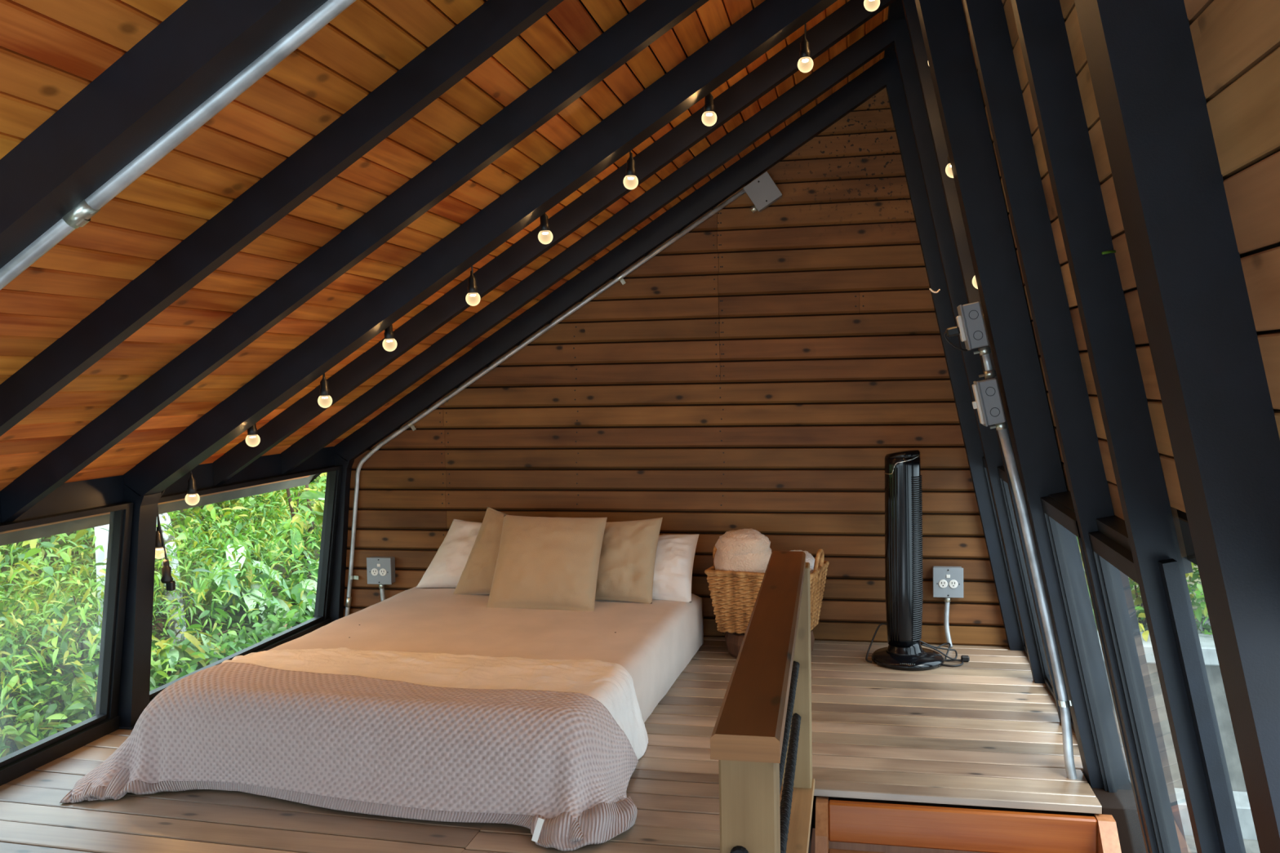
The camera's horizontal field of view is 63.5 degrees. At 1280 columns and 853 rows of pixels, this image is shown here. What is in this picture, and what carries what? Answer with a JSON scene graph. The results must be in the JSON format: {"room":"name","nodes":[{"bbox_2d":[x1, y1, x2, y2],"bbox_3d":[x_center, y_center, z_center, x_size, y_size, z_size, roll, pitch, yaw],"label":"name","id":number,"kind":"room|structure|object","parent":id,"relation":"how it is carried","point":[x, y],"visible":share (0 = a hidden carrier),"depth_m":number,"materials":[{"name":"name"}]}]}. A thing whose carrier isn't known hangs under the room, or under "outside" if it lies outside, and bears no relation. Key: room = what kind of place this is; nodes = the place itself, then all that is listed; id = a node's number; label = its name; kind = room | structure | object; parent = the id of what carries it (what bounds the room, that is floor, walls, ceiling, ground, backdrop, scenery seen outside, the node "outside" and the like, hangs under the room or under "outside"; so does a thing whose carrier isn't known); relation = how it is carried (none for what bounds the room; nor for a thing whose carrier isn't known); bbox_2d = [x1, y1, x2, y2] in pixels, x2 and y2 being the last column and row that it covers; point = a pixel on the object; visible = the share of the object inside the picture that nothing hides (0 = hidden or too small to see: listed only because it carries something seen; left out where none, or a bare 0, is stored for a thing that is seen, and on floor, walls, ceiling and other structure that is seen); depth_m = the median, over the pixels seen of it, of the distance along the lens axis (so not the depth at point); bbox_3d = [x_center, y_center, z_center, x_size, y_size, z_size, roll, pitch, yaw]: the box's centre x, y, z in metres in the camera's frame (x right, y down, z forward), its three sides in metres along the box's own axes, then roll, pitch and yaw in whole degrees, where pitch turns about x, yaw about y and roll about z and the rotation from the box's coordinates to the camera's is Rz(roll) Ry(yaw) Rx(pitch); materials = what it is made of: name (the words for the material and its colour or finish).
{"room":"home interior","nodes":[
{"label":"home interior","id":0,"kind":"room"},
{"bbox_2d":[0,0,888,533],"bbox_3d":[-1.087,-0.702,2.440,3.792,2.410,7.400,-1,3,12],"label":"ceiling","id":1,"kind":"structure","parent":0,"point":[51,51],"depth_m":3.12,"materials":[{"name":"brown wood"}]},
{"bbox_2d":[0,473,320,546],"bbox_3d":[-2.735,0.460,3.136,0.240,0.153,6.980,-1,3,12],"label":"board","id":2,"kind":"object","parent":1,"relation":"attached to","point":[13,537],"visible":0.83,"depth_m":5.17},
{"bbox_2d":[884,0,906,58],"bbox_3d":[0.643,-1.806,1.955,0.165,0.115,7.060,-1,3,12],"label":"ridge beam","id":3,"kind":"structure","parent":1,"relation":"attached to","point":[895,10],"depth_m":4.75,"materials":[{"name":"black paint"}]},
{"bbox_2d":[0,636,1102,852],"bbox_3d":[-0.374,1.363,3.842,4.280,0.161,4.209,-1,3,12],"label":"floor","id":4,"kind":"structure","parent":0,"point":[980,733],"depth_m":3.71,"materials":[{"name":"brown wood"}]},
{"bbox_2d":[268,586,703,722],"bbox_3d":[-0.739,1.093,4.706,1.687,0.311,2.157,0,3,14],"label":"mattress","id":5,"kind":"object","parent":4,"relation":"on","point":[655,642],"visible":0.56,"depth_m":4.78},
{"bbox_2d":[214,647,648,759],"bbox_3d":[-0.892,1.107,4.004,1.805,0.347,0.650,-1,3,12],"label":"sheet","id":6,"kind":"object","parent":5,"relation":"on","point":[611,684],"visible":0.64,"depth_m":4.00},
{"bbox_2d":[58,662,638,851],"bbox_3d":[-1.000,1.122,3.700,2.074,0.350,0.742,-1,3,12],"label":"knitted blanket","id":7,"kind":"object","parent":6,"relation":"on","point":[558,766],"visible":1,"depth_m":3.56,"materials":[{"name":"white fabric"}]},
{"bbox_2d":[416,519,482,587],"bbox_3d":[-0.894,0.715,5.779,0.715,0.367,0.258,-1,3,12],"label":"pillow","id":8,"kind":"object","parent":5,"relation":"on","point":[446,569],"visible":0.33,"depth_m":5.75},
{"bbox_2d":[453,506,507,595],"bbox_3d":[-0.741,0.676,5.585,0.535,0.463,0.245,-1,3,12],"label":"cushion","id":9,"kind":"object","parent":5,"relation":"on","point":[477,576],"visible":0.34,"depth_m":5.54,"materials":[{"name":"beige fabric"}]},
{"bbox_2d":[486,515,607,611],"bbox_3d":[-0.477,0.697,5.294,0.576,0.447,0.343,-1,3,12],"label":"cushion","id":10,"kind":"object","parent":5,"relation":"on","point":[543,562],"visible":1,"depth_m":5.21,"materials":[{"name":"beige fabric"}]},
{"bbox_2d":[595,517,662,604],"bbox_3d":[-0.128,0.694,5.414,0.475,0.420,0.269,-1,3,12],"label":"cushion","id":11,"kind":"object","parent":5,"relation":"on","point":[626,566],"visible":0.57,"depth_m":5.33,"materials":[{"name":"beige fabric"}]},
{"bbox_2d":[652,533,699,602],"bbox_3d":[0.024,0.747,5.497,0.558,0.326,0.315,-1,3,12],"label":"pillow","id":12,"kind":"object","parent":5,"relation":"on","point":[675,553],"visible":0.3,"depth_m":5.38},
{"bbox_2d":[213,0,1061,724],"bbox_3d":[-0.116,-0.346,4.562,3.958,3.179,0.050,-1,3,12],"label":"steel frame","id":13,"kind":"object","parent":4,"relation":"on","point":[853,14],"visible":0.56,"depth_m":4.47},
{"bbox_2d":[280,19,1044,684],"bbox_3d":[0.005,-0.375,5.149,3.958,3.179,0.050,-1,3,12],"label":"steel frame","id":14,"kind":"object","parent":4,"relation":"on","point":[889,33],"visible":0.69,"depth_m":4.96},
{"bbox_2d":[328,57,1023,650],"bbox_3d":[0.054,-0.403,5.746,4.105,3.179,0.060,-1,3,12],"label":"steel frame","id":15,"kind":"object","parent":4,"relation":"on","point":[886,73],"visible":0.74,"depth_m":5.56,"materials":[{"name":"metal"}]},
{"bbox_2d":[710,551,814,852],"bbox_3d":[0.348,0.903,2.662,0.141,0.840,2.061,-1,3,11],"label":"railing","id":16,"kind":"object","parent":4,"relation":"on","point":[761,739],"visible":1,"depth_m":2.18,"materials":[{"name":"brown wood"}]},
{"bbox_2d":[724,630,814,658],"bbox_3d":[0.680,1.125,5.436,0.470,0.132,0.458,-1,3,12],"label":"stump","id":17,"kind":"object","parent":4,"relation":"on","point":[734,641],"visible":0.24,"depth_m":5.34,"materials":[{"name":"brown wood"}]},
{"bbox_2d":[704,546,829,634],"bbox_3d":[0.670,0.840,5.398,0.577,0.432,0.446,0,3,23],"label":"woven basket","id":18,"kind":"object","parent":17,"relation":"on","point":[734,594],"visible":0.56,"depth_m":5.28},
{"bbox_2d":[714,528,771,573],"bbox_3d":[0.538,0.686,5.381,0.308,0.311,0.275,-1,3,6],"label":"rolled towel","id":19,"kind":"object","parent":18,"relation":"in","point":[745,550],"visible":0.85,"depth_m":5.26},
{"bbox_2d":[791,550,814,573],"bbox_3d":[0.821,0.761,5.388,0.217,0.228,0.263,-1,3,12],"label":"rolled towel","id":20,"kind":"object","parent":18,"relation":"in","point":[809,557],"visible":0.12,"depth_m":5.30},
{"bbox_2d":[865,449,969,671],"bbox_3d":[1.387,0.652,5.194,0.503,1.073,0.356,-1,3,12],"label":"tower fan","id":21,"kind":"object","parent":4,"relation":"on","point":[904,560],"visible":1,"depth_m":5.13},
{"bbox_2d":[343,87,1008,646],"bbox_3d":[0.074,-0.342,5.826,4.140,3.290,0.101,-1,3,12],"label":"wall","id":22,"kind":"structure","parent":0,"point":[761,371],"depth_m":5.67,"materials":[{"name":"brown wood"}]},
{"bbox_2d":[0,446,335,524],"bbox_3d":[-2.564,0.346,2.737,0.100,0.121,7.080,-1,3,12],"label":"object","id":23,"kind":"structure","parent":22,"relation":"attached to","point":[92,493],"depth_m":4.33,"materials":[{"name":"black paint"}]},
{"bbox_2d":[366,556,395,601],"bbox_3d":[-1.532,0.986,6.136,0.154,0.428,0.072,-1,3,12],"label":"outlet box","id":24,"kind":"object","parent":22,"relation":"attached to","point":[380,571],"visible":0.75,"depth_m":6.10,"materials":[{"name":"grey metal"}]},
{"bbox_2d":[379,568,386,576],"bbox_3d":[-1.515,0.859,6.094,0.045,0.044,0.004,-1,3,12],"label":"receptacle","id":25,"kind":"object","parent":24,"relation":"attached to","point":[382,571],"depth_m":6.09,"materials":[{"name":"white plastic"}]},
{"bbox_2d":[345,188,746,616],"bbox_3d":[-0.595,-0.048,5.903,2.458,2.483,0.032,-1,3,12],"label":"conduit","id":26,"kind":"object","parent":22,"relation":"attached to","point":[620,277],"visible":0.97,"depth_m":5.93,"materials":[{"name":"metal"}]},
{"bbox_2d":[742,171,782,213],"bbox_3d":[0.663,-1.259,5.565,0.208,0.212,0.074,-1,3,12],"label":"junction box","id":27,"kind":"object","parent":22,"relation":"attached to","point":[763,192],"visible":1,"depth_m":5.53,"materials":[{"name":"grey metal"}]},
{"bbox_2d":[933,566,963,647],"bbox_3d":[1.631,0.958,5.479,0.154,0.432,0.072,-1,3,12],"label":"outlet box","id":28,"kind":"object","parent":22,"relation":"attached to","point":[948,581],"visible":0.98,"depth_m":5.45,"materials":[{"name":"grey metal"}]},
{"bbox_2d":[938,579,947,587],"bbox_3d":[1.597,0.829,5.447,0.045,0.044,0.004,-1,3,12],"label":"receptacle","id":29,"kind":"object","parent":28,"relation":"attached to","point":[942,583],"depth_m":5.45,"materials":[{"name":"white plastic"}]},
{"bbox_2d":[948,579,957,588],"bbox_3d":[1.648,0.829,5.436,0.045,0.044,0.004,-1,3,12],"label":"receptacle","id":30,"kind":"object","parent":28,"relation":"attached to","point":[953,584],"depth_m":5.43,"materials":[{"name":"white plastic"}]},
{"bbox_2d":[810,828,985,852],"bbox_3d":[1.138,2.574,3.695,1.280,2.280,0.040,-1,3,12],"label":"wall","id":31,"kind":"structure","parent":0,"point":[832,845],"depth_m":3.68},
{"bbox_2d":[961,0,1279,565],"bbox_3d":[0.952,-0.761,1.953,0.503,2.197,7.280,-1,3,12],"label":"wall","id":32,"kind":"structure","parent":0,"point":[1237,42],"depth_m":1.62,"materials":[{"name":"brown wood"}]},
{"bbox_2d":[982,456,1027,656],"bbox_3d":[1.854,0.671,5.119,0.246,1.058,0.540,-1,3,12],"label":"window","id":33,"kind":"structure","parent":32,"relation":"in","point":[983,458],"depth_m":5.37,"materials":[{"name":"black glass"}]},
{"bbox_2d":[996,464,1055,701],"bbox_3d":[1.734,0.700,4.537,0.246,1.058,0.550,-1,3,12],"label":"window","id":34,"kind":"structure","parent":32,"relation":"in","point":[1001,470],"depth_m":4.78,"materials":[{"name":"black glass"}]},
{"bbox_2d":[1040,490,1149,852],"bbox_3d":[1.495,0.874,3.325,0.295,1.286,0.595,-1,3,12],"label":"window","id":35,"kind":"structure","parent":32,"relation":"in","point":[1057,508],"depth_m":3.58,"materials":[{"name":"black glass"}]},
{"bbox_2d":[1088,515,1192,852],"bbox_3d":[1.388,0.902,2.707,0.289,1.282,0.559,-1,3,12],"label":"window","id":36,"kind":"structure","parent":32,"relation":"in","point":[1110,544],"depth_m":2.95,"materials":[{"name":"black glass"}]},
{"bbox_2d":[1120,742,1131,785],"bbox_3d":[2.191,2.429,4.436,0.562,2.462,2.070,-1,3,12],"label":"wall","id":37,"kind":"structure","parent":0,"point":[1121,742],"depth_m":3.79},
{"bbox_2d":[1082,772,1146,852],"bbox_3d":[1.662,1.512,3.618,0.155,0.488,0.325,-1,3,12],"label":"trim","id":38,"kind":"structure","parent":37,"relation":"attached to","point":[1121,805],"depth_m":3.46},
{"bbox_2d":[1080,551,1212,633],"bbox_3d":[9.282,2.291,11.634,10.600,1.720,9.700,-1,3,12],"label":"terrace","id":39,"kind":"object","parent":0,"point":[1196,566],"depth_m":9.77,"materials":[{"name":"plant"}]},
{"bbox_2d":[1082,562,1204,633],"bbox_3d":[3.651,0.228,8.825,2.894,3.020,2.873,-3,3,-37],"label":"shrub","id":40,"kind":"object","parent":39,"relation":"on","point":[1130,582],"visible":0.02,"depth_m":8.12,"materials":[{"name":"green plant"}]},
{"bbox_2d":[1076,536,1212,641],"bbox_3d":[4.042,0.111,8.282,2.843,3.215,3.204,-3,3,-32],"label":"shrub","id":41,"kind":"object","parent":39,"relation":"on","point":[1135,593],"visible":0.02,"depth_m":8.13,"materials":[{"name":"green plant"}]},
{"bbox_2d":[1142,562,1210,633],"bbox_3d":[4.827,0.267,7.995,2.746,2.983,3.016,-3,3,-41],"label":"shrub","id":42,"kind":"object","parent":39,"relation":"on","point":[1199,612],"visible":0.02,"depth_m":7.94,"materials":[{"name":"green plant"}]},
{"bbox_2d":[1197,616,1210,633],"bbox_3d":[4.511,1.310,8.219,0.202,0.840,0.102,1,3,34],"label":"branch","id":43,"kind":"object","parent":39,"relation":"on","point":[1207,620],"visible":0.14,"depth_m":8.23,"materials":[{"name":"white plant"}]},
{"bbox_3d":[-0.128,3.832,2.414,5.300,0.070,7.300,-1,3,12],"label":"floor","id":44,"kind":"structure","parent":0,"visible":0},
{"bbox_2d":[814,796,1121,852],"bbox_3d":[0.982,2.538,2.933,0.975,2.406,1.390,-1,3,12],"label":"wooden ledge","id":45,"kind":"structure","parent":44,"relation":"on","point":[987,831],"depth_m":3.51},
{"bbox_3d":[-2.644,0.381,2.704,0.035,0.046,7.180,-1,3,12],"label":"wall","id":46,"kind":"structure","parent":0,"visible":0},
{"bbox_2d":[0,502,133,786],"bbox_3d":[-2.405,0.851,3.483,0.203,0.972,1.845,-1,3,12],"label":"window","id":47,"kind":"structure","parent":46,"relation":"in","point":[13,766],"depth_m":4.31,"materials":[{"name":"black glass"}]},
{"bbox_2d":[149,465,342,702],"bbox_3d":[-2.021,0.759,5.334,0.203,0.972,1.690,-1,3,12],"label":"window","id":48,"kind":"structure","parent":46,"relation":"in","point":[334,473],"depth_m":6.07,"materials":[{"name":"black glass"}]},
{"bbox_3d":[9.062,3.442,6.471,12.950,0.100,20.000,-1,3,12],"label":"yard","id":49,"kind":"structure","parent":0,"visible":0},
{"bbox_2d":[0,0,1188,852],"bbox_3d":[-0.109,0.912,3.329,4.451,5.579,0.050,-1,3,12],"label":"steel frame","id":50,"kind":"object","parent":49,"relation":"on","point":[986,19],"visible":0.83,"depth_m":3.17,"materials":[{"name":"metal"}]},
{"bbox_2d":[0,0,1245,852],"bbox_3d":[-0.233,0.941,2.734,4.451,5.579,0.050,-1,3,12],"label":"steel frame","id":51,"kind":"object","parent":49,"relation":"on","point":[1040,24],"visible":0.86,"depth_m":2.40,"materials":[{"name":"metal"}]},
{"bbox_2d":[117,0,1131,790],"bbox_3d":[-0.053,0.880,4.008,4.580,5.579,0.133,-1,3,12],"label":"steel frame","id":52,"kind":"object","parent":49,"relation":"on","point":[943,24],"visible":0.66,"depth_m":3.77,"materials":[{"name":"metal"}]},
{"bbox_2d":[155,506,175,591],"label":"string light","id":53,"kind":"object","parent":52,"relation":"attached to","point":[166,578],"depth_m":4.51,"materials":[{"name":"black plastic"}]},
{"bbox_2d":[155,526,163,549],"bbox_3d":[-2.106,0.487,4.522,0.040,0.096,0.039,-2,2,12],"label":"socket","id":54,"kind":"object","parent":53,"relation":"attached to","point":[159,538],"depth_m":4.51,"materials":[{"name":"black plastic"}]},
{"bbox_2d":[185,470,199,505],"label":"string light","id":55,"kind":"object","parent":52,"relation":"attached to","point":[191,489],"depth_m":4.46,"materials":[{"name":"black plastic"}]},
{"bbox_2d":[186,472,197,495],"bbox_3d":[-1.940,0.249,4.476,0.040,0.096,0.039,-1,3,12],"label":"socket","id":56,"kind":"object","parent":55,"relation":"attached to","point":[191,489],"depth_m":4.46,"materials":[{"name":"black plastic"}]},
{"bbox_2d":[245,423,260,447],"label":"string light","id":57,"kind":"object","parent":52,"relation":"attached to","point":[252,431],"depth_m":4.39,"materials":[{"name":"black plastic"}]},
{"bbox_2d":[247,423,257,436],"bbox_3d":[-1.653,-0.006,4.404,0.040,0.096,0.039,-3,2,12],"label":"socket","id":58,"kind":"object","parent":57,"relation":"attached to","point":[252,431],"depth_m":4.39,"materials":[{"name":"black plastic"}]},
{"bbox_2d":[317,373,332,408],"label":"string light","id":59,"kind":"object","parent":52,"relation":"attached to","point":[324,390],"depth_m":4.31,"materials":[{"name":"black plastic"}]},
{"bbox_2d":[319,374,329,397],"bbox_3d":[-1.321,-0.171,4.327,0.040,0.096,0.039,-2,2,12],"label":"socket","id":60,"kind":"object","parent":59,"relation":"attached to","point":[324,390],"depth_m":4.31,"materials":[{"name":"black plastic"}]},
{"bbox_2d":[382,324,396,351],"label":"string light","id":61,"kind":"object","parent":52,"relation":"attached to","point":[388,333],"depth_m":4.24,"materials":[{"name":"black plastic"}]},
{"bbox_2d":[383,324,394,341],"bbox_3d":[-1.035,-0.402,4.256,0.040,0.096,0.039,-4,2,12],"label":"socket","id":62,"kind":"object","parent":61,"relation":"attached to","point":[388,334],"depth_m":4.24,"materials":[{"name":"black plastic"}]},
{"bbox_2d":[465,266,480,306],"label":"string light","id":63,"kind":"object","parent":52,"relation":"attached to","point":[472,287],"depth_m":4.16,"materials":[{"name":"black plastic"}]},
{"bbox_2d":[467,271,477,294],"bbox_3d":[-0.677,-0.580,4.173,0.040,0.096,0.039,-2,2,12],"label":"socket","id":64,"kind":"object","parent":63,"relation":"attached to","point":[472,287],"depth_m":4.16,"materials":[{"name":"black plastic"}]},
{"bbox_2d":[537,213,552,244],"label":"string light","id":65,"kind":"object","parent":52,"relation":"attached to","point":[544,228],"depth_m":4.09,"materials":[{"name":"black plastic"}]},
{"bbox_2d":[539,213,550,233],"bbox_3d":[-0.380,-0.816,4.100,0.040,0.096,0.039,-4,2,12],"label":"socket","id":66,"kind":"object","parent":65,"relation":"attached to","point":[544,225],"depth_m":4.09,"materials":[{"name":"black plastic"}]},
{"bbox_2d":[622,151,638,189],"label":"string light","id":67,"kind":"object","parent":52,"relation":"attached to","point":[630,170],"depth_m":4.01,"materials":[{"name":"black plastic"}]},
{"bbox_2d":[626,152,635,178],"bbox_3d":[-0.035,-1.015,4.018,0.040,0.096,0.039,1,3,12],"label":"socket","id":68,"kind":"object","parent":67,"relation":"attached to","point":[630,170],"depth_m":4.00,"materials":[{"name":"black plastic"}]},
{"bbox_2d":[701,93,716,126],"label":"string light","id":69,"kind":"object","parent":52,"relation":"attached to","point":[708,107],"depth_m":3.93,"materials":[{"name":"black plastic"}]},
{"bbox_2d":[703,93,714,115],"bbox_3d":[0.264,-1.241,3.945,0.040,0.096,0.039,0,3,12],"label":"socket","id":70,"kind":"object","parent":69,"relation":"attached to","point":[708,107],"depth_m":3.93,"materials":[{"name":"black plastic"}]},
{"bbox_2d":[797,22,813,72],"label":"string light","id":71,"kind":"object","parent":52,"relation":"attached to","point":[805,53],"depth_m":3.85,"materials":[{"name":"black plastic"}]},
{"bbox_2d":[799,33,810,61],"bbox_3d":[0.615,-1.418,3.864,0.040,0.096,0.039,-3,2,12],"label":"socket","id":72,"kind":"object","parent":71,"relation":"attached to","point":[805,53],"depth_m":3.85,"materials":[{"name":"black plastic"}]},
{"bbox_2d":[943,326,971,351],"label":"plug","id":73,"kind":"object","parent":52,"relation":"attached to","point":[951,331],"depth_m":3.68,"materials":[{"name":"black plastic"}]},
{"bbox_2d":[955,301,988,350],"bbox_3d":[1.179,-0.356,3.674,0.104,0.169,0.104,-1,3,12],"label":"box","id":74,"kind":"object","parent":52,"relation":"attached to","point":[970,320],"visible":1,"depth_m":3.63,"materials":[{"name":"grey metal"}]},
{"bbox_2d":[955,315,966,342],"bbox_3d":[1.144,-0.349,3.683,0.014,0.092,0.048,-12,0,12],"label":"receptacle","id":75,"kind":"object","parent":74,"relation":"attached to","point":[959,318],"depth_m":3.66,"materials":[{"name":"white plastic"}]},
{"bbox_2d":[972,377,1005,426],"bbox_3d":[1.237,-0.087,3.676,0.107,0.169,0.104,-1,3,12],"label":"switch box","id":76,"kind":"object","parent":52,"relation":"attached to","point":[988,403],"visible":1,"depth_m":3.63,"materials":[{"name":"grey metal"}]},
{"bbox_2d":[972,384,984,424],"bbox_3d":[1.204,-0.080,3.683,0.040,0.142,0.054,-1,3,12],"label":"switch plate","id":77,"kind":"object","parent":76,"relation":"attached to","point":[977,404],"depth_m":3.66,"materials":[{"name":"white plastic"}]},
{"bbox_2d":[973,346,1077,782],"bbox_3d":[1.385,0.491,3.686,0.369,1.559,0.070,-1,3,12],"label":"conduit","id":78,"kind":"object","parent":52,"relation":"attached to","point":[1064,704],"visible":0.92,"depth_m":3.67,"materials":[{"name":"metal"}]},
{"bbox_2d":[0,0,1279,852],"bbox_3d":[-0.445,0.975,2.073,4.598,5.579,0.150,-1,3,12],"label":"steel frame","id":79,"kind":"object","parent":49,"relation":"on","point":[1150,98],"visible":1,"depth_m":1.68,"materials":[{"name":"metal"}]},
{"bbox_2d":[0,0,355,289],"bbox_3d":[-1.014,-0.579,2.151,2.870,1.833,0.067,-1,3,12],"label":"conduit","id":80,"kind":"object","parent":79,"relation":"attached to","point":[81,215],"visible":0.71,"depth_m":2.14,"materials":[{"name":"metal"}]},
{"bbox_2d":[1097,631,1246,791],"bbox_3d":[6.062,2.478,7.194,6.200,1.870,0.430,-1,3,12],"label":"wall","id":81,"kind":"structure","parent":49,"relation":"on","point":[1206,641],"depth_m":7.42,"materials":[{"name":"concrete"}]},
{"bbox_2d":[1173,787,1260,852],"bbox_3d":[5.913,3.030,6.695,5.800,0.820,0.800,-1,3,12],"label":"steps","id":82,"kind":"structure","parent":49,"relation":"on","point":[1241,798],"depth_m":7.15,"materials":[{"name":"concrete"}]},
{"label":"outside","id":83,"kind":"structure","parent":0,"visible":0},
{"bbox_2d":[0,474,326,751],"bbox_3d":[-6.952,-0.231,9.610,10.920,4.713,20.000,-1,3,12],"label":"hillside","id":84,"kind":"object","parent":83,"point":[275,593],"depth_m":7.64,"materials":[{"name":"plant"}]},
{"bbox_2d":[0,718,76,757],"bbox_3d":[-3.250,1.684,5.348,0.864,0.438,0.998,1,4,43],"label":"fern","id":85,"kind":"object","parent":84,"relation":"on","point":[28,739],"visible":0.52,"depth_m":5.30,"materials":[{"name":"green plant"}]},
{"bbox_2d":[0,607,100,758],"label":"plant","id":86,"kind":"object","parent":84,"relation":"on","point":[57,711],"depth_m":5.58,"materials":[{"name":"green plant"}]},
{"bbox_2d":[33,665,98,728],"bbox_3d":[-3.080,1.577,5.892,0.537,0.458,0.571,-1,3,12],"label":"plant","id":87,"kind":"object","parent":84,"relation":"on","point":[76,676],"visible":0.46,"depth_m":5.79,"materials":[{"name":"green plant"}]},
{"bbox_2d":[44,586,101,688],"bbox_3d":[-3.300,1.318,6.119,0.400,0.771,0.434,-1,3,12],"label":"plant","id":88,"kind":"object","parent":84,"relation":"on","point":[94,631],"visible":0.33,"depth_m":6.09,"materials":[{"name":"green plant"}]},
{"bbox_2d":[94,524,109,646],"bbox_3d":[-3.278,0.540,6.320,0.070,2.433,0.090,-1,3,12],"label":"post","id":89,"kind":"object","parent":84,"relation":"on","point":[102,535],"visible":0.02,"depth_m":6.29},
{"bbox_2d":[0,544,224,729],"bbox_3d":[-3.779,1.109,5.419,2.802,1.317,3.594,1,3,34],"label":"bush","id":90,"kind":"object","parent":84,"relation":"on","point":[53,655],"visible":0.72,"depth_m":5.52,"materials":[{"name":"green plant"}]},
{"bbox_2d":[0,511,242,624],"bbox_3d":[-4.626,0.573,6.141,4.526,1.537,4.038,-1,3,12],"label":"shrub","id":91,"kind":"object","parent":84,"relation":"on","point":[33,551],"visible":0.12,"depth_m":6.20,"materials":[{"name":"green plant"}]},
{"bbox_2d":[2,605,252,728],"bbox_3d":[-3.328,1.642,6.478,1.146,0.566,4.127,-1,3,12],"label":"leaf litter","id":92,"kind":"object","parent":84,"relation":"on","point":[164,620],"visible":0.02,"depth_m":7.32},
{"bbox_2d":[0,512,303,724],"bbox_3d":[-3.747,1.085,6.252,2.850,1.312,3.322,0,3,20],"label":"bush","id":93,"kind":"object","parent":84,"relation":"on","point":[44,611],"visible":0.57,"depth_m":6.09,"materials":[{"name":"green plant"}]},
{"bbox_2d":[0,488,317,600],"bbox_3d":[-4.636,0.370,7.418,4.172,1.495,4.293,-1,3,12],"label":"shrub","id":94,"kind":"object","parent":84,"relation":"on","point":[73,535],"visible":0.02,"depth_m":7.32,"materials":[{"name":"green plant"}]},
{"bbox_2d":[0,499,319,657],"bbox_3d":[-3.453,0.963,7.569,2.986,1.374,3.159,-1,3,7],"label":"bush","id":95,"kind":"object","parent":84,"relation":"on","point":[197,557],"visible":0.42,"depth_m":7.33,"materials":[{"name":"green plant"}]},
{"bbox_2d":[6,573,316,710],"bbox_3d":[-2.548,1.483,7.780,1.708,0.771,4.812,-1,3,12],"label":"bush","id":96,"kind":"object","parent":84,"relation":"on","point":[285,624],"visible":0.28,"depth_m":7.33,"materials":[{"name":"green plant"}]},
{"bbox_2d":[155,512,186,644],"bbox_3d":[-3.339,-0.049,7.223,0.331,3.540,0.150,-2,3,-25],"label":"trunk","id":97,"kind":"object","parent":84,"relation":"on","point":[167,520],"visible":0.16,"depth_m":7.24,"materials":[{"name":"white plant"}]},
{"bbox_2d":[149,618,201,691],"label":"plant","id":98,"kind":"object","parent":84,"relation":"on","point":[163,663],"depth_m":6.33,"materials":[{"name":"green plant"}]},
{"bbox_2d":[36,475,326,564],"bbox_3d":[-4.290,0.407,8.742,4.536,1.527,4.404,-2,3,-11],"label":"shrub","id":99,"kind":"object","parent":84,"relation":"on","point":[212,510],"visible":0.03,"depth_m":8.37,"materials":[{"name":"green plant"}]},
{"bbox_2d":[44,480,325,623],"bbox_3d":[-3.378,0.874,8.730,2.896,1.182,3.805,-1,3,12],"label":"bush","id":100,"kind":"object","parent":84,"relation":"on","point":[269,538],"visible":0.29,"depth_m":8.48,"materials":[{"name":"green plant"}]},
{"bbox_2d":[150,623,263,684],"bbox_3d":[-2.925,1.542,6.939,0.475,0.470,1.124,0,3,25],"label":"leaf plant","id":101,"kind":"object","parent":84,"relation":"on","point":[175,651],"visible":0.51,"depth_m":6.78,"materials":[{"name":"green plant"}]},
{"bbox_2d":[193,538,302,629],"bbox_3d":[-2.966,1.232,7.653,0.584,0.875,0.977,-1,3,12],"label":"leaf plant","id":102,"kind":"object","parent":84,"relation":"on","point":[255,594],"visible":0.5,"depth_m":7.63,"materials":[{"name":"green plant"}]},
{"bbox_2d":[176,472,326,529],"bbox_3d":[-4.302,0.306,10.142,4.842,1.470,4.142,-1,3,12],"label":"shrub","id":103,"kind":"object","parent":84,"relation":"on","point":[318,485],"visible":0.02,"depth_m":9.68,"materials":[{"name":"green plant"}]},
{"bbox_2d":[177,475,326,555],"bbox_3d":[-3.195,0.764,10.149,2.846,1.140,4.119,-1,3,12],"label":"bush","id":104,"kind":"object","parent":84,"relation":"on","point":[322,488],"visible":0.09,"depth_m":9.68,"materials":[{"name":"green plant"}]},
{"bbox_2d":[275,561,319,619],"bbox_3d":[-2.705,1.414,8.248,0.423,0.622,0.904,-1,3,-4],"label":"leaf plant","id":105,"kind":"object","parent":84,"relation":"on","point":[298,584],"visible":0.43,"depth_m":8.25,"materials":[{"name":"green plant"}]},
{"bbox_2d":[270,490,324,573],"bbox_3d":[-2.715,1.005,8.616,0.488,0.976,0.879,-1,3,-4],"label":"leaf plant","id":106,"kind":"object","parent":84,"relation":"on","point":[305,495],"visible":0.47,"depth_m":8.49,"materials":[{"name":"green plant"}]},
{"bbox_2d":[285,484,314,578],"bbox_3d":[-2.913,0.601,8.844,0.146,2.002,0.519,-1,3,12],"label":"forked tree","id":107,"kind":"object","parent":84,"relation":"on","point":[288,493],"visible":0.09,"depth_m":8.87,"materials":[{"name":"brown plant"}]},
{"bbox_3d":[1.483,2.708,0.910,0.519,2.252,5.120,-1,3,12],"label":"wall","id":108,"kind":"structure","parent":0,"visible":0},
{"bbox_2d":[1157,558,1240,852],"bbox_3d":[1.296,0.890,2.082,0.318,1.357,0.601,-1,3,12],"label":"window","id":109,"kind":"structure","parent":108,"relation":"in","point":[1169,569],"depth_m":2.34,"materials":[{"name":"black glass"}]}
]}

